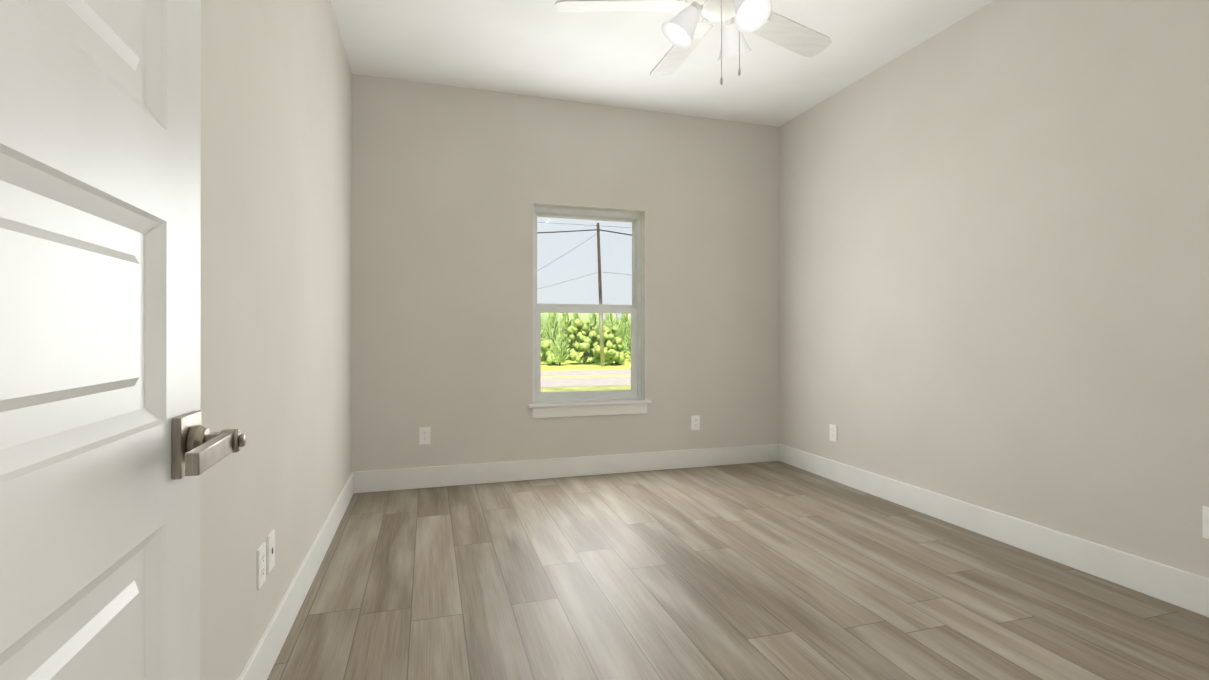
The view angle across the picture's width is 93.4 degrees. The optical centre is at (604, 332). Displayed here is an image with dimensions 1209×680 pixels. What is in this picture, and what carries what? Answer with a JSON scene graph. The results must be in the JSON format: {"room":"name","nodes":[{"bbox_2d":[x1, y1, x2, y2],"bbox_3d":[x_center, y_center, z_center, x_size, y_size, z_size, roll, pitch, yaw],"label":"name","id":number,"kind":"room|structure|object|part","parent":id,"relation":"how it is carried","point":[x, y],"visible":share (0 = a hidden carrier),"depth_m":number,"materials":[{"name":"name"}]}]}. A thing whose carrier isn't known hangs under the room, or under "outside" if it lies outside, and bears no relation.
{"room":"empty bedroom","nodes":[
{"label":"empty bedroom","id":0,"kind":"room"},
{"bbox_2d":[200,0,351,679],"bbox_3d":[-0.908,-0.324,1.049,0.160,2.740,5.860,0,0,-17],"label":"wall","id":1,"kind":"structure","parent":0,"point":[276,236],"depth_m":1.79,"materials":[{"name":"paint"}]},
{"bbox_2d":[0,0,245,679],"bbox_3d":[-0.376,0.016,0.305,0.157,2.033,0.825,0,0,-19],"label":"door","id":2,"kind":"structure","parent":1,"relation":"in","point":[112,448],"depth_m":0.48,"materials":[{"name":"paint"}]},
{"bbox_2d":[257,542,265,589],"bbox_3d":[-1.021,0.695,1.697,0.008,0.116,0.072,0,0,-17],"label":"electrical outlet","id":3,"kind":"object","parent":1,"relation":"attached to","point":[261,564],"visible":0.98,"depth_m":1.69,"materials":[{"name":"plastic"}]},
{"bbox_2d":[267,529,274,573],"bbox_3d":[-1.053,0.691,1.798,0.008,0.116,0.072,0,0,-17],"label":"jack","id":4,"kind":"object","parent":1,"relation":"attached to","point":[270,550],"visible":1,"depth_m":1.79,"materials":[{"name":"plastic"}]},
{"bbox_2d":[237,471,356,679],"bbox_3d":[-1.042,0.977,1.780,0.018,0.140,4.060,0,0,-17],"label":"baseboard","id":5,"kind":"structure","parent":1,"relation":"attached to","point":[259,665],"depth_m":2.06,"materials":[{"name":"paint"}]},
{"bbox_2d":[352,74,778,471],"bbox_3d":[-0.132,-0.320,4.272,3.230,2.740,0.160,0,0,-17],"label":"wall","id":6,"kind":"structure","parent":0,"point":[451,185],"depth_m":4.05,"materials":[{"name":"paint"}]},
{"bbox_2d":[419,427,430,444],"bbox_3d":[-1.214,0.697,3.848,0.072,0.116,0.008,0,0,-17],"label":"electrical outlet","id":7,"kind":"object","parent":6,"relation":"attached to","point":[424,435],"visible":1,"depth_m":3.85,"materials":[{"name":"plastic"}]},
{"bbox_2d":[357,444,776,492],"bbox_3d":[-0.101,0.980,4.189,3.180,0.140,0.015,0,0,-17],"label":"baseboard","id":8,"kind":"structure","parent":6,"relation":"attached to","point":[494,472],"depth_m":4.10,"materials":[{"name":"paint"}]},
{"bbox_2d":[532,202,646,417],"bbox_3d":[-0.120,-0.159,4.268,0.874,1.542,0.176,0,0,-17],"label":"window","id":9,"kind":"structure","parent":6,"relation":"in","point":[586,212],"depth_m":4.30,"materials":[{"name":"plastic"}]},
{"bbox_3d":[-0.142,-0.528,4.339,0.792,0.706,0.022,0,0,-17],"label":"window sash","id":10,"kind":"part","parent":9,"relation":"part of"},
{"bbox_2d":[535,212,636,307],"bbox_3d":[-0.138,-0.199,4.325,0.806,1.378,0.055,0,0,-17],"label":"window frame","id":11,"kind":"object","parent":9,"relation":"attached to","point":[635,219],"visible":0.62,"depth_m":4.42,"materials":[{"name":"plastic"}]},
{"bbox_3d":[-0.133,0.151,4.309,0.792,0.677,0.026,0,0,-17],"label":"window sash","id":12,"kind":"part","parent":9,"relation":"part of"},
{"bbox_2d":[555,305,618,393],"bbox_3d":[-0.131,0.124,4.305,0.492,0.663,0.033,0,0,-17],"label":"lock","id":13,"kind":"object","parent":9,"relation":"attached to","point":[586,392],"visible":0.92,"depth_m":4.29,"materials":[{"name":"plastic"}]},
{"bbox_3d":[-0.096,0.573,4.190,0.874,0.078,0.016,0,0,-17],"label":"window sill apron","id":14,"kind":"part","parent":9,"relation":"part of","materials":[{"name":"white wood"}]},
{"bbox_2d":[528,398,651,407],"bbox_3d":[-0.108,0.523,4.229,0.936,0.022,0.129,0,0,-17],"label":"window sill","id":15,"kind":"structure","parent":6,"relation":"attached to","point":[584,403],"depth_m":4.18,"materials":[{"name":"paint"}]},
{"bbox_2d":[691,415,699,429],"bbox_3d":[0.711,0.705,4.444,0.072,0.116,0.008,0,0,-17],"label":"electrical outlet","id":16,"kind":"object","parent":6,"relation":"attached to","point":[695,422],"visible":1,"depth_m":4.44,"materials":[{"name":"plastic"}]},
{"bbox_2d":[330,0,993,126],"bbox_3d":[0.711,-1.744,1.552,3.550,0.100,5.860,0,0,-17],"label":"ceiling","id":17,"kind":"structure","parent":0,"point":[542,48],"depth_m":3.43,"materials":[{"name":"paint"}]},
{"bbox_2d":[555,0,831,84],"bbox_3d":[0.463,-1.333,2.364,1.302,0.719,1.251,0,0,-17],"label":"ceiling fan","id":18,"kind":"object","parent":17,"relation":"hanging from","point":[685,32],"visible":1,"depth_m":2.37,"materials":[{"name":"white plastic"}]},
{"bbox_2d":[267,461,1208,679],"bbox_3d":[0.711,1.096,1.548,3.550,0.100,5.860,0,0,-17],"label":"floor","id":19,"kind":"structure","parent":0,"point":[775,570],"depth_m":2.27,"materials":[{"name":"brown wood"}]},
{"bbox_2d":[779,0,1208,577],"bbox_3d":[2.330,-0.323,2.051,0.160,2.740,5.860,0,0,-17],"label":"wall","id":20,"kind":"structure","parent":0,"point":[994,255],"depth_m":2.77,"materials":[{"name":"paint"}]},
{"bbox_2d":[830,424,836,441],"bbox_3d":[1.625,0.715,4.044,0.008,0.116,0.072,0,0,-17],"label":"electrical outlet","id":21,"kind":"object","parent":20,"relation":"attached to","point":[833,432],"visible":1,"depth_m":4.04,"materials":[{"name":"plastic"}]},
{"bbox_2d":[777,444,1208,616],"bbox_3d":[2.026,0.978,2.730,0.018,0.140,4.060,0,0,-17],"label":"baseboard","id":22,"kind":"structure","parent":20,"relation":"attached to","point":[1176,587],"depth_m":2.70,"materials":[{"name":"paint"}]},
{"bbox_2d":[1202,506,1208,538],"bbox_3d":[2.233,0.703,2.080,0.008,0.116,0.072,0,0,-17],"label":"electrical outlet","id":23,"kind":"object","parent":20,"relation":"attached to","point":[1205,522],"visible":1,"depth_m":2.10,"materials":[{"name":"plastic"}]},
{"label":"outside","id":24,"kind":"structure","parent":0,"visible":0},
{"bbox_2d":[541,352,630,370],"bbox_3d":[-29.381,1.759,129.166,320.000,0.300,255.720,0,0,-17],"label":"grass","id":25,"kind":"structure","parent":24,"point":[624,365],"depth_m":25.43,"materials":[{"name":"green plant"}]},
{"bbox_2d":[541,319,624,364],"bbox_3d":[-1.174,0.421,25.911,3.790,2.123,2.919,0,0,-17],"label":"bush","id":26,"kind":"object","parent":25,"relation":"on","point":[583,328],"depth_m":25.74,"materials":[{"name":"green plant"}]},
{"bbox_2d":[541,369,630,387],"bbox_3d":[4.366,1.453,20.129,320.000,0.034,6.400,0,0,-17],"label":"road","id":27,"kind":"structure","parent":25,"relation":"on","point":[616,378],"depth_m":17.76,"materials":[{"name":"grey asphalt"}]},
{"bbox_2d":[541,385,630,401],"bbox_3d":[6.796,1.454,12.276,320.000,0.012,10.040,0,0,-17],"label":"grass","id":28,"kind":"structure","parent":25,"relation":"on","point":[588,388],"depth_m":14.74,"materials":[{"name":"plant"}]},
{"bbox_2d":[541,313,630,334],"bbox_3d":[5.492,-1.400,98.075,313.633,9.872,14.835,0,0,-17],"label":"tree line far","id":29,"kind":"object","parent":25,"relation":"on","point":[543,318],"depth_m":93.67,"materials":[{"name":"green plant"}]},
{"bbox_2d":[597,223,604,366],"bbox_3d":[-0.168,-1.614,24.487,0.357,6.185,0.240,0,0,-17],"label":"pole","id":30,"kind":"object","parent":25,"relation":"on","point":[600,302],"depth_m":24.43,"materials":[{"name":"brown wood"}]},
{"bbox_2d":[537,229,596,232],"bbox_3d":[-20.331,-3.905,18.250,42.005,1.303,0.056,0,0,-17],"label":"wire","id":31,"kind":"object","parent":30,"relation":"attached to","point":[567,231],"depth_m":24.03,"materials":[{"name":"black"}]},
{"bbox_2d":[600,229,631,235],"bbox_3d":[21.225,-3.888,31.111,45.005,1.303,0.056,0,0,-17],"label":"wire","id":32,"kind":"object","parent":30,"relation":"attached to","point":[618,232],"depth_m":24.72,"materials":[{"name":"black"}]},
{"bbox_3d":[-1.620,0.199,29.616,10.576,2.567,7.851,0,0,-17],"label":"trunks","id":33,"kind":"object","parent":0,"visible":0},
{"bbox_2d":[541,304,630,362],"bbox_3d":[-1.581,-0.143,29.736,11.754,3.023,9.096,0,0,-17],"label":"needle","id":34,"kind":"object","parent":33,"relation":"attached to","point":[623,323],"depth_m":27.71,"materials":[{"name":"green plant"}]}
]}

